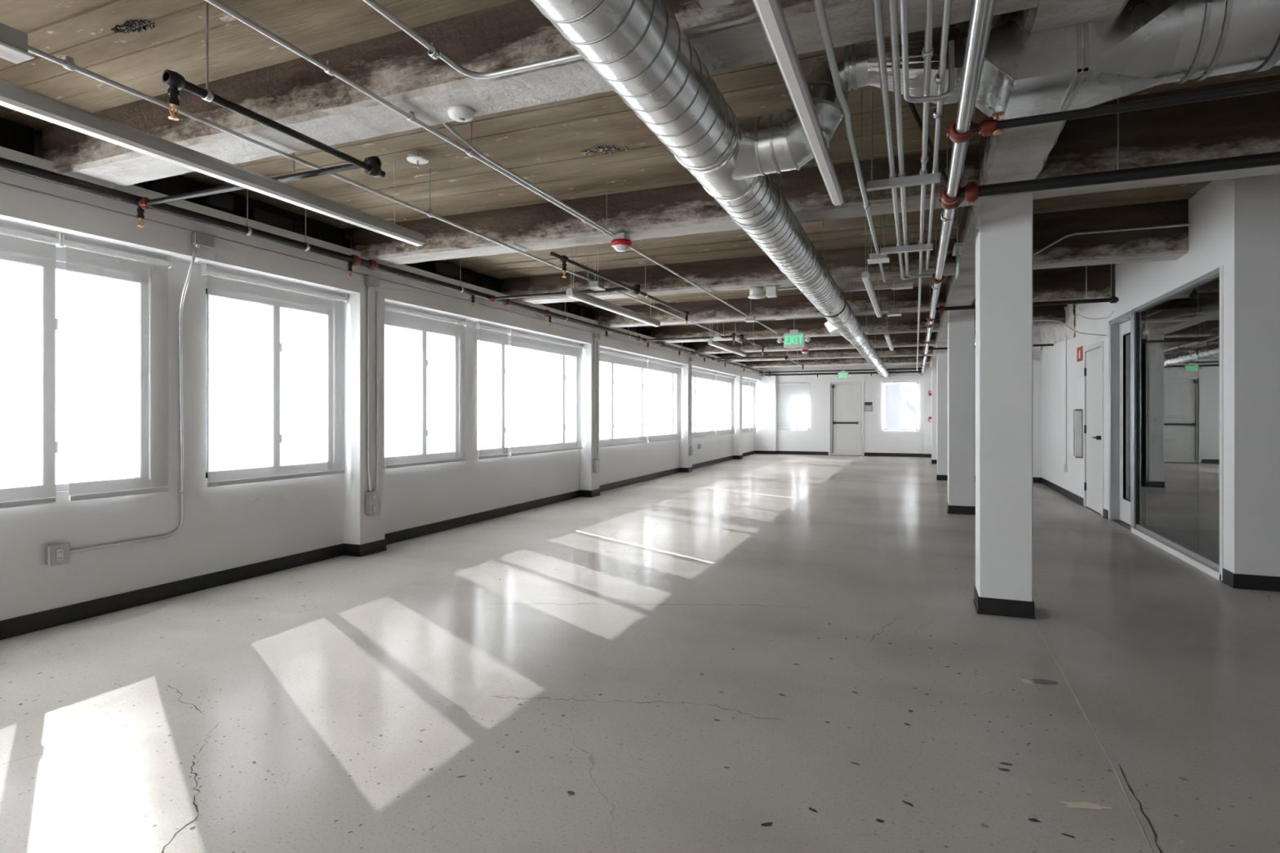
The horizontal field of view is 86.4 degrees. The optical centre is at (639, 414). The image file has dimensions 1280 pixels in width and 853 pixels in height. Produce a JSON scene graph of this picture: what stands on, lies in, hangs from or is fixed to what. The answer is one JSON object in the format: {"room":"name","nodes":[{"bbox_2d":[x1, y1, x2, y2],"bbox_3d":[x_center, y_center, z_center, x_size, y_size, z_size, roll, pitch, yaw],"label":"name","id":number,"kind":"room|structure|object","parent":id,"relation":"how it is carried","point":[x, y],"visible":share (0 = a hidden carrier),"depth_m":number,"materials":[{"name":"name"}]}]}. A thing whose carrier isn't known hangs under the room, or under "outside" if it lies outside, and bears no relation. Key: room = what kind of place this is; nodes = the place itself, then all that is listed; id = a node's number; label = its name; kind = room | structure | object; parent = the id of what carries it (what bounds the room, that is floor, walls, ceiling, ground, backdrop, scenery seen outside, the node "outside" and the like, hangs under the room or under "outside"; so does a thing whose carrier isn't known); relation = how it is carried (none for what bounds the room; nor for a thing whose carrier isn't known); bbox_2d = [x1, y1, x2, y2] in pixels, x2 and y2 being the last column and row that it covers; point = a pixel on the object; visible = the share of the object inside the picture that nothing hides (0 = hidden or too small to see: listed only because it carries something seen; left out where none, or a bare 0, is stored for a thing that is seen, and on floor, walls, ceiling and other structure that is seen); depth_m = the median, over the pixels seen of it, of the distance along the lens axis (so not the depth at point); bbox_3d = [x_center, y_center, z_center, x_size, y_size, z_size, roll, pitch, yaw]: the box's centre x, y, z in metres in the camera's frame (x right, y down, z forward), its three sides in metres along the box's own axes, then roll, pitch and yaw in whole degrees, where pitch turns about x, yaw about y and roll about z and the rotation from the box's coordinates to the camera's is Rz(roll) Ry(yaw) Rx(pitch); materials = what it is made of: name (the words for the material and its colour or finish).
{"room":"empty office space","nodes":[
{"label":"empty office space","id":0,"kind":"room"},
{"bbox_2d":[0,117,759,620],"bbox_3d":[-1.083,-0.400,10.197,0.556,3.300,25.300,0,0,22],"label":"wall","id":1,"kind":"structure","parent":0,"point":[228,526],"depth_m":4.90,"materials":[{"name":"white paint"}]},
{"bbox_2d":[0,226,61,508],"bbox_3d":[-3.817,-0.274,3.010,0.047,1.582,2.149,0,0,22],"label":"window","id":2,"kind":"structure","parent":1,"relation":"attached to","point":[28,260],"depth_m":3.85,"materials":[{"name":"white glass"}]},
{"bbox_2d":[44,543,69,566],"bbox_3d":[-3.429,0.825,4.010,0.056,0.116,0.106,0,0,22],"label":"outlet box","id":3,"kind":"object","parent":1,"relation":"attached to","point":[57,554],"visible":1,"depth_m":3.99,"materials":[{"name":"grey metal"}]},
{"bbox_2d":[56,261,69,491],"bbox_3d":[-3.797,-0.225,3.334,0.092,1.370,2.620,0,0,22],"label":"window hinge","id":4,"kind":"structure","parent":1,"relation":"in","point":[60,267],"depth_m":4.08,"materials":[{"name":"grey"}]},
{"bbox_2d":[57,233,172,501],"bbox_3d":[-3.293,-0.274,4.309,0.047,1.582,0.639,0,0,22],"label":"window","id":5,"kind":"structure","parent":1,"relation":"attached to","point":[117,300],"depth_m":4.29,"materials":[{"name":"white glass"}]},
{"bbox_2d":[69,246,197,553],"bbox_3d":[-3.200,-0.164,4.358,0.221,1.997,0.706,0,0,22],"label":"conduit","id":6,"kind":"object","parent":1,"relation":"attached to","point":[181,491],"visible":1,"depth_m":4.69,"materials":[{"name":"white metal"}]},
{"bbox_2d":[191,231,213,248],"bbox_3d":[-2.974,-1.177,4.630,0.054,0.103,0.130,0,0,22],"label":"junction box","id":7,"kind":"object","parent":1,"relation":"attached to","point":[198,239],"visible":1,"depth_m":4.61,"materials":[{"name":"grey metal"}]},
{"bbox_2d":[205,288,207,478],"bbox_3d":[-2.945,-0.225,5.444,0.092,1.370,1.170,0,0,22],"label":"window frame","id":8,"kind":"structure","parent":1,"relation":"in","point":[206,288],"depth_m":4.91,"materials":[{"name":"grey"}]},
{"bbox_2d":[201,263,346,487],"bbox_3d":[-2.845,-0.274,5.419,0.047,1.582,1.294,0,0,22],"label":"window","id":9,"kind":"structure","parent":1,"relation":"attached to","point":[276,351],"depth_m":5.31,"materials":[{"name":"white glass"}]},
{"bbox_2d":[343,293,384,544],"bbox_3d":[-2.490,0.092,6.160,0.190,2.315,0.300,0,0,22],"label":"column","id":10,"kind":"structure","parent":1,"relation":"attached to","point":[359,528],"depth_m":6.04,"materials":[{"name":"white paint"}]},
{"bbox_2d":[366,285,371,490],"bbox_3d":[-2.409,-0.235,6.061,0.032,1.831,0.038,0,0,22],"label":"conduit","id":11,"kind":"object","parent":1,"relation":"attached to","point":[368,374],"visible":1,"depth_m":6.05,"materials":[{"name":"white"}]},
{"bbox_2d":[365,490,378,515],"bbox_3d":[-2.389,0.787,6.079,0.056,0.211,0.111,0,0,22],"label":"outlet box","id":12,"kind":"object","parent":1,"relation":"attached to","point":[372,496],"visible":1,"depth_m":6.05,"materials":[{"name":"grey metal"}]},
{"bbox_2d":[364,275,380,287],"bbox_3d":[-2.389,-1.185,6.082,0.053,0.086,0.138,0,0,22],"label":"junction box","id":13,"kind":"object","parent":1,"relation":"attached to","point":[371,281],"visible":1,"depth_m":6.05,"materials":[{"name":"grey metal"}]},
{"bbox_2d":[374,291,379,489],"bbox_3d":[-2.373,-0.214,6.150,0.032,1.791,0.054,0,0,22],"label":"conduit","id":14,"kind":"object","parent":1,"relation":"attached to","point":[377,374],"visible":1,"depth_m":6.15,"materials":[{"name":"white"}]},
{"bbox_2d":[0,450,755,639],"bbox_3d":[-1.155,1.198,9.456,0.206,0.103,26.036,0,0,22],"label":"baseboard","id":15,"kind":"structure","parent":1,"relation":"attached to","point":[9,628],"depth_m":5.28,"materials":[{"name":"black rubber"}]},
{"bbox_2d":[0,146,761,380],"bbox_3d":[-0.942,-1.248,10.140,0.300,0.365,25.300,0,0,22],"label":"trim","id":16,"kind":"structure","parent":1,"relation":"attached to","point":[27,202],"depth_m":5.06,"materials":[{"name":"white paint"}]},
{"bbox_2d":[384,301,466,468],"bbox_3d":[-2.195,-0.274,7.028,0.047,1.582,1.265,0,0,22],"label":"window","id":17,"kind":"structure","parent":1,"relation":"attached to","point":[424,353],"depth_m":6.97,"materials":[{"name":"white glass"}]},
{"bbox_2d":[476,336,511,453],"bbox_3d":[-1.457,-0.225,9.130,0.092,1.370,2.600,0,0,22],"label":"window frame","id":18,"kind":"structure","parent":1,"relation":"in","point":[477,337],"depth_m":7.94,"materials":[{"name":"grey"}]},
{"bbox_2d":[475,321,510,459],"bbox_3d":[-1.748,-0.273,8.134,0.047,1.584,0.639,0,0,22],"label":"window","id":19,"kind":"structure","parent":18,"relation":"attached to","point":[493,342],"depth_m":8.10,"materials":[{"name":"white glass"}]},
{"bbox_2d":[510,328,583,456],"bbox_3d":[-1.245,-0.272,9.381,0.047,1.586,2.009,0,0,22],"label":"window","id":20,"kind":"structure","parent":1,"relation":"attached to","point":[547,374],"depth_m":9.24,"materials":[{"name":"white glass"}]},
{"bbox_2d":[580,343,599,490],"bbox_3d":[-0.767,0.092,10.426,0.190,2.315,0.280,0,0,22],"label":"column","id":21,"kind":"structure","parent":1,"relation":"attached to","point":[589,481],"depth_m":10.30,"materials":[{"name":"white paint"}]},
{"bbox_2d":[599,349,647,447],"bbox_3d":[-0.317,-0.269,11.678,0.047,1.593,2.344,0,0,22],"label":"window","id":22,"kind":"structure","parent":1,"relation":"attached to","point":[622,377],"depth_m":11.62,"materials":[{"name":"white glass"}]},
{"bbox_2d":[647,357,682,442],"bbox_3d":[0.516,-0.265,13.741,0.047,1.600,2.014,0,0,22],"label":"window","id":23,"kind":"structure","parent":1,"relation":"attached to","point":[664,380],"depth_m":13.63,"materials":[{"name":"white glass"}]},
{"bbox_2d":[680,364,692,467],"bbox_3d":[0.994,0.092,14.788,0.190,2.315,0.270,0,0,22],"label":"column","id":24,"kind":"structure","parent":1,"relation":"attached to","point":[686,460],"depth_m":14.67,"materials":[{"name":"white paint"}]},
{"bbox_2d":[692,368,716,438],"bbox_3d":[1.454,-0.262,16.064,0.047,1.607,2.404,0,0,22],"label":"window","id":25,"kind":"structure","parent":1,"relation":"attached to","point":[704,383],"depth_m":16.21,"materials":[{"name":"white glass"}]},
{"bbox_2d":[716,373,735,435],"bbox_3d":[2.275,-0.258,18.099,0.047,1.614,1.914,0,0,22],"label":"window","id":26,"kind":"structure","parent":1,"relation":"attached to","point":[725,384],"depth_m":18.02,"materials":[{"name":"glass"}]},
{"bbox_2d":[733,376,742,455],"bbox_3d":[2.741,0.092,19.114,0.190,2.315,0.300,0,0,22],"label":"column","id":27,"kind":"structure","parent":1,"relation":"attached to","point":[737,437],"depth_m":18.97,"materials":[{"name":"white paint"}]},
{"bbox_2d":[742,378,750,433],"bbox_3d":[3.032,-0.255,19.973,0.047,1.621,1.454,0,0,22],"label":"window","id":28,"kind":"structure","parent":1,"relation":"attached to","point":[745,383],"depth_m":20.19,"materials":[{"name":"glass"}]},
{"bbox_2d":[750,380,756,432],"bbox_3d":[3.486,-0.252,21.099,0.047,1.625,0.864,0,0,22],"label":"window","id":29,"kind":"structure","parent":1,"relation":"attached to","point":[753,384],"depth_m":21.11,"materials":[{"name":"glass"}]},
{"bbox_2d":[0,453,1279,852],"bbox_3d":[4.037,1.325,8.130,11.800,0.151,25.300,0,0,22],"label":"floor","id":30,"kind":"structure","parent":0,"point":[755,653],"depth_m":3.06,"materials":[{"name":"concrete"}]},
{"bbox_2d":[931,360,937,463],"bbox_3d":[7.533,-0.054,17.335,0.234,2.609,0.314,0,0,22],"label":"column","id":31,"kind":"structure","parent":30,"relation":"on","point":[934,363],"depth_m":17.22,"materials":[{"name":"white paint"}]},
{"bbox_2d":[936,342,947,480],"bbox_3d":[5.788,-0.054,13.015,0.236,2.609,0.314,0,0,22],"label":"column","id":32,"kind":"structure","parent":30,"relation":"on","point":[942,354],"depth_m":12.89,"materials":[{"name":"white paint"}]},
{"bbox_2d":[946,305,975,515],"bbox_3d":[4.081,-0.054,8.668,0.322,2.609,0.314,0,0,22],"label":"column","id":33,"kind":"structure","parent":30,"relation":"on","point":[961,323],"depth_m":8.54,"materials":[{"name":"white paint"}]},
{"bbox_2d":[973,192,1035,619],"bbox_3d":[2.321,-0.054,4.358,0.320,2.609,0.314,0,0,22],"label":"column","id":34,"kind":"structure","parent":30,"relation":"on","point":[1003,587],"depth_m":4.22,"materials":[{"name":"white paint"}]},
{"bbox_2d":[0,0,1279,368],"bbox_3d":[4.037,-1.683,8.130,11.800,0.655,25.300,0,0,22],"label":"ceiling","id":35,"kind":"structure","parent":0,"point":[562,128],"depth_m":3.93,"materials":[{"name":"brown wood"}]},
{"bbox_2d":[0,22,35,63],"bbox_3d":[-2.278,-1.454,2.278,0.110,0.369,0.374,0,0,22],"label":"light fixture","id":36,"kind":"object","parent":35,"relation":"attached to","point":[13,42],"visible":1,"depth_m":2.39,"materials":[{"name":"grey"}]},
{"bbox_2d":[0,79,425,246],"bbox_3d":[-1.946,-1.392,3.493,0.090,0.493,2.476,0,0,22],"label":"pendant light","id":37,"kind":"object","parent":35,"relation":"hanging from","point":[12,96],"visible":1,"depth_m":3.09,"materials":[{"name":"grey metal"}]},
{"bbox_2d":[138,0,385,209],"bbox_3d":[-2.368,-1.371,3.367,1.840,0.533,1.108,0,0,22],"label":"pipe","id":38,"kind":"object","parent":35,"relation":"hanging from","point":[175,82],"visible":0.96,"depth_m":3.08,"materials":[{"name":"black metal"}]},
{"bbox_2d":[0,156,764,373],"bbox_3d":[-0.752,-1.395,9.902,0.100,0.486,24.500,0,0,22],"label":"pipe","id":39,"kind":"object","parent":35,"relation":"hanging from","point":[5,164],"visible":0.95,"depth_m":5.05,"materials":[{"name":"metal"}]},
{"bbox_2d":[27,44,742,343],"bbox_3d":[-1.060,-1.479,5.389,0.033,0.319,15.800,0,0,22],"label":"conduit","id":40,"kind":"object","parent":35,"relation":"hanging from","point":[68,64],"visible":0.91,"depth_m":3.40,"materials":[{"name":"white"}]},
{"bbox_2d":[406,153,428,168],"bbox_3d":[-1.397,-1.594,4.285,0.136,0.088,0.136,0,0,22],"label":"ceiling disc","id":41,"kind":"object","parent":35,"relation":"hanging from","point":[416,159],"visible":1,"depth_m":4.28,"materials":[{"name":"white plastic"}]},
{"bbox_2d":[448,105,474,122],"bbox_3d":[-0.801,-1.337,3.052,0.116,0.043,0.116,0,0,22],"label":"smoke detector","id":42,"kind":"object","parent":35,"relation":"attached to","point":[462,113],"visible":1,"depth_m":3.02,"materials":[{"name":"white plastic"}]},
{"bbox_2d":[204,0,777,333],"bbox_3d":[-0.473,-1.479,4.451,0.033,0.319,14.500,0,0,22],"label":"conduit","id":43,"kind":"object","parent":35,"relation":"hanging from","point":[328,68],"visible":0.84,"depth_m":3.03,"materials":[{"name":"white metal"}]},
{"bbox_2d":[442,122,615,235],"bbox_3d":[-0.577,-1.374,4.093,0.031,0.087,2.202,0,0,22],"label":"conduit","id":44,"kind":"object","parent":35,"relation":"attached to","point":[446,124],"visible":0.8,"depth_m":3.83,"materials":[{"name":"white"}]},
{"bbox_2d":[363,0,758,78],"bbox_3d":[-1.164,-1.478,-0.069,1.228,0.320,5.602,0,0,22],"label":"conduit","id":45,"kind":"object","parent":35,"relation":"hanging from","point":[433,51],"visible":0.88,"depth_m":2.50,"materials":[{"name":"white metal"}]},
{"bbox_2d":[489,251,688,324],"bbox_3d":[-0.847,-1.371,7.200,1.790,0.533,3.398,0,0,22],"label":"pipe","id":46,"kind":"object","parent":35,"relation":"hanging from","point":[635,289],"visible":1,"depth_m":7.01,"materials":[{"name":"metal"}]},
{"bbox_2d":[586,248,605,290],"bbox_3d":[-0.433,-1.444,6.807,0.125,0.388,0.175,0,0,22],"label":"sensor box","id":47,"kind":"object","parent":35,"relation":"attached to","point":[595,285],"visible":1,"depth_m":6.76,"materials":[{"name":"grey"}]},
{"bbox_2d":[565,246,660,326],"bbox_3d":[-0.220,-1.392,7.767,0.090,0.493,2.456,0,0,22],"label":"pendant light","id":48,"kind":"object","parent":35,"relation":"hanging from","point":[571,293],"visible":0.86,"depth_m":7.36,"materials":[{"name":"grey"}]},
{"bbox_2d":[567,295,659,326],"bbox_3d":[-0.227,-1.152,7.770,0.066,0.014,2.432,0,0,22],"label":"diffuser","id":49,"kind":"object","parent":48,"relation":"attached to","point":[584,299],"depth_m":7.55,"materials":[{"name":"white plastic"}]},
{"bbox_2d":[610,231,631,252],"bbox_3d":[-0.140,-1.286,5.103,0.156,0.127,0.156,0,0,22],"label":"fire alarm strobe","id":50,"kind":"object","parent":35,"relation":"hanging from","point":[621,242],"visible":1,"depth_m":5.06,"materials":[{"name":"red plastic"}]},
{"bbox_2d":[643,321,764,355],"bbox_3d":[1.095,-1.371,12.036,1.770,0.533,2.256,0,0,22],"label":"pipe","id":51,"kind":"object","parent":35,"relation":"hanging from","point":[733,335],"visible":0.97,"depth_m":11.53,"materials":[{"name":"metal"}]},
{"bbox_2d":[530,0,888,378],"bbox_3d":[2.599,-1.320,8.732,0.356,0.636,24.840,0,0,22],"label":"spiral duct","id":52,"kind":"object","parent":35,"relation":"hanging from","point":[640,48],"visible":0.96,"depth_m":2.48,"materials":[{"name":"grey metal"}]},
{"bbox_2d":[731,20,968,180],"bbox_3d":[0.860,-1.306,2.888,0.997,0.494,0.380,0,0,22],"label":"duct","id":53,"kind":"object","parent":52,"relation":"attached to","point":[771,144],"visible":0.73,"depth_m":2.83,"materials":[{"name":"silver metal"}]},
{"bbox_2d":[693,0,735,10],"bbox_3d":[0.293,-1.440,1.955,0.340,0.380,0.364,0,0,22],"label":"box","id":54,"kind":"object","parent":35,"relation":"attached to","point":[703,4],"visible":1,"depth_m":2.07,"materials":[{"name":"grey metal"}]},
{"bbox_2d":[707,322,746,356],"bbox_3d":[1.616,-1.392,12.316,0.090,0.493,2.466,0,0,22],"label":"pendant light","id":55,"kind":"object","parent":35,"relation":"hanging from","point":[710,342],"visible":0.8,"depth_m":11.94,"materials":[{"name":"grey"}]},
{"bbox_2d":[708,343,746,356],"bbox_3d":[1.609,-1.152,12.319,0.066,0.014,2.442,0,0,22],"label":"diffuser","id":56,"kind":"object","parent":55,"relation":"attached to","point":[718,345],"depth_m":12.23,"materials":[{"name":"white plastic"}]},
{"bbox_2d":[747,287,764,298],"bbox_3d":[1.253,-1.302,7.324,0.184,0.105,0.184,0,0,22],"label":"speaker","id":57,"kind":"object","parent":35,"relation":"attached to","point":[754,292],"visible":1,"depth_m":7.26},
{"bbox_2d":[711,351,804,371],"bbox_3d":[2.930,-1.371,16.608,1.750,0.533,2.461,0,0,22],"label":"pipe","id":58,"kind":"object","parent":35,"relation":"hanging from","point":[785,357],"visible":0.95,"depth_m":15.55,"materials":[{"name":"metal"}]},
{"bbox_2d":[765,285,798,297],"bbox_3d":[1.583,-1.302,7.179,0.500,0.105,0.100,0,0,22],"label":"junction box","id":59,"kind":"object","parent":35,"relation":"attached to","point":[771,291],"visible":0.82,"depth_m":7.21,"materials":[{"name":"white plastic"}]},
{"bbox_2d":[777,318,810,347],"bbox_3d":[2.278,-1.313,10.075,0.490,0.650,0.070,0,0,22],"label":"exit sign","id":60,"kind":"object","parent":35,"relation":"hanging from","point":[793,339],"visible":0.94,"depth_m":10.05,"materials":[{"name":"white plastic"}]},
{"bbox_2d":[752,0,844,205],"bbox_3d":[0.575,-1.355,2.372,0.082,0.566,2.446,0,0,22],"label":"pendant light","id":61,"kind":"object","parent":35,"relation":"hanging from","point":[771,14],"visible":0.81,"depth_m":2.24,"materials":[{"name":"grey metal"}]},
{"bbox_2d":[764,369,921,378],"bbox_3d":[6.013,-1.363,20.435,4.550,0.549,0.078,0,0,22],"label":"pipe","id":62,"kind":"object","parent":35,"relation":"hanging from","point":[919,371],"visible":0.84,"depth_m":20.50,"materials":[{"name":"metal"}]},
{"bbox_2d":[764,367,922,373],"bbox_3d":[6.013,-1.455,20.435,4.550,0.366,0.060,0,0,22],"label":"pipe","id":63,"kind":"object","parent":35,"relation":"attached to","point":[919,368],"visible":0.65,"depth_m":20.46,"materials":[{"name":"metal"}]},
{"bbox_2d":[813,0,885,282],"bbox_3d":[0.332,-1.392,1.484,0.041,0.493,9.600,0,0,22],"label":"conduit","id":64,"kind":"object","parent":35,"relation":"hanging from","point":[819,4],"visible":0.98,"depth_m":2.60,"materials":[{"name":"white metal"}]},
{"bbox_2d":[861,216,882,317],"bbox_3d":[2.233,-1.355,6.480,0.082,0.566,2.326,0,0,22],"label":"pendant light","id":65,"kind":"object","parent":35,"relation":"hanging from","point":[865,277],"visible":0.82,"depth_m":5.85,"materials":[{"name":"grey"}]},
{"bbox_2d":[862,277,881,317],"bbox_3d":[2.222,-1.079,6.485,0.050,0.014,2.302,0,0,22],"label":"diffuser","id":66,"kind":"object","parent":65,"relation":"attached to","point":[868,283],"depth_m":6.17,"materials":[{"name":"white plastic"}]},
{"bbox_2d":[843,275,912,292],"bbox_3d":[2.370,-1.304,6.797,0.655,0.132,0.090,0,0,22],"label":"channel","id":67,"kind":"object","parent":35,"relation":"hanging from","point":[900,286],"visible":0.91,"depth_m":6.75,"materials":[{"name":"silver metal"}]},
{"bbox_2d":[866,215,889,264],"bbox_3d":[1.736,-1.375,4.961,0.150,0.527,0.125,0,0,22],"label":"sensor box","id":68,"kind":"object","parent":35,"relation":"attached to","point":[874,258],"visible":0.8,"depth_m":4.93,"materials":[{"name":"grey"}]},
{"bbox_2d":[884,313,893,351],"bbox_3d":[3.830,-1.355,10.435,0.082,0.566,2.296,0,0,22],"label":"pendant light","id":69,"kind":"object","parent":35,"relation":"hanging from","point":[886,335],"visible":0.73,"depth_m":9.93,"materials":[{"name":"grey"}]},
{"bbox_2d":[884,335,893,351],"bbox_3d":[3.819,-1.079,10.439,0.050,0.014,2.272,0,0,22],"label":"diffuser","id":70,"kind":"object","parent":69,"relation":"attached to","point":[887,337],"depth_m":10.28,"materials":[{"name":"white plastic"}]},
{"bbox_2d":[866,85,940,191],"bbox_3d":[1.288,-1.379,3.341,0.337,0.518,0.040,0,0,22],"label":"hanger","id":71,"kind":"object","parent":35,"relation":"hanging from","point":[900,181],"visible":0.75,"depth_m":3.33,"materials":[{"name":"silver metal"}]},
{"bbox_2d":[871,0,915,279],"bbox_3d":[0.542,-1.190,1.469,0.133,0.054,9.730,0,0,22],"label":"conduit","id":72,"kind":"object","parent":71,"relation":"on","point":[877,4],"visible":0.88,"depth_m":2.54,"materials":[{"name":"white metal"}]},
{"bbox_2d":[887,0,932,277],"bbox_3d":[0.559,-1.160,1.307,0.204,0.054,9.442,0,0,22],"label":"conduit","id":73,"kind":"object","parent":71,"relation":"on","point":[892,4],"visible":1,"depth_m":2.56,"materials":[{"name":"white metal"}]},
{"bbox_2d":[925,0,951,270],"bbox_3d":[0.602,-1.267,1.272,0.037,0.215,9.409,0,0,22],"label":"conduit","id":74,"kind":"object","parent":71,"relation":"hanging from","point":[940,74],"visible":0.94,"depth_m":2.54,"materials":[{"name":"white metal"}]},
{"bbox_2d":[880,214,933,254],"bbox_3d":[1.835,-1.379,4.695,0.337,0.518,0.040,0,0,22],"label":"hanger","id":75,"kind":"object","parent":35,"relation":"hanging from","point":[920,247],"visible":0.73,"depth_m":4.69,"materials":[{"name":"silver metal"}]},
{"bbox_2d":[916,0,933,370],"bbox_3d":[3.068,-1.398,7.497,0.038,0.480,22.800,0,0,22],"label":"conduit","id":76,"kind":"object","parent":35,"relation":"hanging from","point":[927,51],"visible":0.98,"depth_m":2.64,"materials":[{"name":"white metal"}]},
{"bbox_2d":[899,0,954,102],"bbox_3d":[-0.066,-1.388,-0.286,0.172,0.500,6.020,0,0,22],"label":"conduit","id":77,"kind":"object","parent":35,"relation":"hanging from","point":[903,3],"visible":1,"depth_m":2.39,"materials":[{"name":"white"}]},
{"bbox_2d":[906,101,947,184],"bbox_3d":[1.337,-1.407,3.267,0.733,0.464,0.022,0,0,-44],"label":"brace","id":78,"kind":"object","parent":35,"relation":"attached to","point":[911,105],"visible":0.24,"depth_m":3.33,"materials":[{"name":"black"}]},
{"bbox_2d":[951,206,963,279],"bbox_3d":[2.435,-1.335,5.229,0.060,0.550,0.320,0,0,22],"label":"pipe","id":79,"kind":"object","parent":35,"relation":"hanging from","point":[957,250],"visible":0.91,"depth_m":5.19,"materials":[{"name":"grey plastic"}]},
{"bbox_2d":[920,0,995,375],"bbox_3d":[3.492,-1.368,8.188,0.106,0.540,24.500,0,0,22],"label":"pipe","id":80,"kind":"object","parent":35,"relation":"hanging from","point":[981,14],"visible":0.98,"depth_m":2.71,"materials":[{"name":"silver metal"}]},
{"bbox_2d":[973,80,1279,136],"bbox_3d":[4.150,-1.147,1.581,6.088,0.081,0.051,0,0,22],"label":"pipe","id":81,"kind":"object","parent":80,"relation":"attached to","point":[988,126],"visible":0.99,"depth_m":2.53,"materials":[{"name":"metal"}]},
{"bbox_2d":[936,263,1118,312],"bbox_3d":[3.983,-1.450,7.084,1.658,0.696,0.064,0,0,22],"label":"pipe","id":82,"kind":"object","parent":35,"relation":"hanging from","point":[1113,299],"visible":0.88,"depth_m":6.89,"materials":[{"name":"metal"}]},
{"bbox_2d":[959,97,1279,202],"bbox_3d":[4.472,-1.444,2.379,6.088,0.708,0.087,0,0,22],"label":"pipe","id":83,"kind":"object","parent":35,"relation":"hanging from","point":[971,191],"visible":0.91,"depth_m":3.24,"materials":[{"name":"black metal"}]},
{"bbox_2d":[975,0,1279,119],"bbox_3d":[4.156,-1.495,1.529,6.137,0.606,0.448,0,0,22],"label":"duct","id":84,"kind":"object","parent":35,"relation":"hanging from","point":[1150,43],"visible":0.75,"depth_m":2.37,"materials":[{"name":"silver metal"}]},
{"bbox_2d":[749,363,931,457],"bbox_3d":[6.021,-0.350,20.788,5.800,3.200,0.340,0,0,22],"label":"wall","id":85,"kind":"structure","parent":0,"point":[768,437],"depth_m":20.86,"materials":[{"name":"white paint"}]},
{"bbox_2d":[777,382,809,429],"bbox_3d":[4.779,-0.251,21.224,0.970,1.432,0.036,0,0,22],"label":"window","id":86,"kind":"structure","parent":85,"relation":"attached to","point":[793,398],"depth_m":21.22,"materials":[{"name":"white glass"}]},
{"bbox_2d":[755,450,931,457],"bbox_3d":[6.102,1.198,20.643,5.268,0.103,0.156,0,0,22],"label":"baseboard","id":87,"kind":"structure","parent":85,"relation":"attached to","point":[775,452],"depth_m":20.86,"materials":[{"name":"black rubber"}]},
{"bbox_2d":[828,382,863,456],"bbox_3d":[6.275,0.142,20.723,1.030,2.235,0.250,0,0,22],"label":"door","id":88,"kind":"structure","parent":85,"relation":"in","point":[846,407],"depth_m":20.67,"materials":[{"name":"white paint"}]},
{"bbox_2d":[882,381,918,430],"bbox_3d":[7.663,-0.251,20.060,0.990,1.432,0.036,0,0,22],"label":"window","id":89,"kind":"structure","parent":85,"relation":"attached to","point":[900,398],"depth_m":20.05,"materials":[{"name":"white glass"}]},
{"bbox_2d":[974,175,1258,575],"bbox_3d":[5.176,-0.350,8.959,1.650,3.200,8.190,0,0,22],"label":"wall","id":90,"kind":"structure","parent":0,"point":[1224,214],"depth_m":5.37,"materials":[{"name":"white paint"}]},
{"bbox_2d":[1062,335,1067,471],"bbox_3d":[6.447,-0.165,10.338,0.044,2.070,0.120,0,0,22],"label":"conduit","id":91,"kind":"object","parent":90,"relation":"attached to","point":[1064,465],"visible":1,"depth_m":10.32,"materials":[{"name":"metal"}]},
{"bbox_2d":[1032,311,1114,335],"bbox_3d":[4.870,-1.063,8.225,1.372,0.259,0.311,0,0,22],"label":"loose cable","id":92,"kind":"object","parent":90,"relation":"attached to","point":[1113,311],"visible":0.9,"depth_m":8.11,"materials":[{"name":"white plastic"}]},
{"bbox_2d":[1072,408,1082,457],"bbox_3d":[6.046,0.265,9.427,0.104,0.670,0.150,0,0,22],"label":"fire extinguisher cabinet","id":93,"kind":"object","parent":90,"relation":"attached to","point":[1077,413],"visible":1,"depth_m":9.36,"materials":[{"name":"metal"}]},
{"bbox_2d":[1083,341,1103,516],"bbox_3d":[5.851,0.177,8.762,0.170,2.145,1.000,0,0,22],"label":"door","id":94,"kind":"structure","parent":90,"relation":"in","point":[1093,360],"depth_m":8.79,"materials":[{"name":"white paint"}]},
{"bbox_2d":[1032,223,1190,255],"bbox_3d":[3.920,-1.477,5.945,1.422,0.234,0.020,0,0,22],"label":"conduit","id":95,"kind":"object","parent":90,"relation":"attached to","point":[1182,224],"visible":0.74,"depth_m":5.88,"materials":[{"name":"white"}]},
{"bbox_2d":[1108,311,1131,529],"bbox_3d":[5.452,0.072,7.634,0.146,2.355,0.881,0,0,22],"label":"door","id":96,"kind":"structure","parent":90,"relation":"in","point":[1119,327],"depth_m":7.98,"materials":[{"name":"silver metal"}]},
{"bbox_2d":[974,475,1279,591],"bbox_3d":[6.386,1.198,11.504,4.008,0.103,16.351,0,0,1],"label":"baseboard","id":97,"kind":"structure","parent":90,"relation":"attached to","point":[1266,583],"depth_m":4.89,"materials":[{"name":"black rubber"}]},
{"bbox_2d":[1130,264,1223,582],"bbox_3d":[4.836,0.068,6.144,0.132,2.365,2.345,0,0,22],"label":"window","id":98,"kind":"structure","parent":90,"relation":"in","point":[1139,315],"depth_m":7.11,"materials":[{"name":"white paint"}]},
{"bbox_2d":[1128,306,1219,488],"bbox_3d":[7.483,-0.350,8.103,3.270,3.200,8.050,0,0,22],"label":"glass panel","id":99,"kind":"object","parent":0,"point":[1184,344],"depth_m":11.59,"materials":[{"name":"clear glass"}]},
{"bbox_2d":[1258,173,1279,577],"bbox_3d":[6.441,-0.350,4.107,4.330,3.200,0.140,0,0,22],"label":"wall","id":100,"kind":"structure","parent":0,"point":[1268,184],"depth_m":4.83,"materials":[{"name":"white paint"}]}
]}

